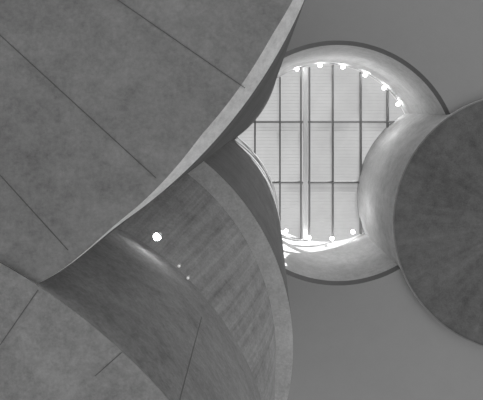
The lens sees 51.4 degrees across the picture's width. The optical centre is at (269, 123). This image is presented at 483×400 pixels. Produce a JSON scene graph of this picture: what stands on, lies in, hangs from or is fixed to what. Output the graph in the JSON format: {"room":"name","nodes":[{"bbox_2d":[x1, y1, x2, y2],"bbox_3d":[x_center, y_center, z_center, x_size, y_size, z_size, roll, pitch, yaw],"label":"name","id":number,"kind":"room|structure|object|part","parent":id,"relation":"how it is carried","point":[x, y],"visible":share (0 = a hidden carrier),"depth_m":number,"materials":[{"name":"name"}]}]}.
{"room":"building atrium","nodes":[
{"label":"building atrium","id":0,"kind":"room"},
{"bbox_2d":[286,0,482,399],"bbox_3d":[2.780,1.594,20.440,90.000,0.001,90.000,0,-90,0],"label":"ceiling","id":1,"kind":"structure","parent":0,"point":[371,340],"depth_m":20.44,"materials":[{"name":"paint"}]},
{"bbox_2d":[0,137,292,399],"bbox_3d":[-5.163,5.938,16.224,11.407,24.111,12.629,0,-90,0],"label":"curved wall","id":2,"kind":"structure","parent":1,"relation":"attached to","point":[121,321],"depth_m":7.01,"materials":[{"name":"grey concrete"}]},
{"bbox_2d":[153,232,161,240],"bbox_3d":[-1.962,1.962,8.743,0.143,0.236,0.143,0,-90,0],"label":"spotlight","id":3,"kind":"object","parent":2,"relation":"attached to","point":[156,237],"visible":1,"depth_m":8.66,"materials":[{"name":"white"}]},
{"bbox_3d":[-1.962,1.962,8.680,0.110,0.110,0.110,0,-90,0],"label":"bulb","id":4,"kind":"part","parent":3,"relation":"part of","materials":[{"name":"white"}]},
{"bbox_2d":[0,0,304,283],"bbox_3d":[-5.017,-3.823,16.238,11.345,24.083,11.244,0,-90,0],"label":"curved wall","id":5,"kind":"structure","parent":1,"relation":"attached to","point":[106,105],"depth_m":4.20,"materials":[{"name":"grey concrete"}]},
{"bbox_2d":[277,41,449,284],"bbox_3d":[2.952,1.614,24.290,10.360,7.700,10.054,0,-90,0],"label":"skylight drum","id":6,"kind":"object","parent":1,"relation":"attached to","point":[355,260],"visible":0.52,"depth_m":23.11,"materials":[{"name":"white concrete"}]},
{"bbox_2d":[250,65,394,240],"bbox_3d":[3.080,1.624,28.200,9.968,0.800,9.968,0,-90,0],"label":"skylight","id":7,"kind":"object","parent":6,"relation":"in","point":[306,121],"depth_m":27.94,"materials":[{"name":"metal"}]},
{"bbox_2d":[284,64,399,239],"bbox_3d":[4.003,1.627,27.528,5.880,0.396,9.709,4,-90,0],"label":"spotlights","id":8,"kind":"object","parent":6,"relation":"attached to","point":[319,65],"visible":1,"depth_m":27.37,"materials":[{"name":"white"}]},
{"bbox_2d":[357,99,482,346],"bbox_3d":[10.351,4.101,24.248,10.860,8.064,10.860,0,-90,0],"label":"column","id":9,"kind":"structure","parent":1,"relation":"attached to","point":[420,187],"depth_m":20.30,"materials":[{"name":"grey concrete"}]}
]}

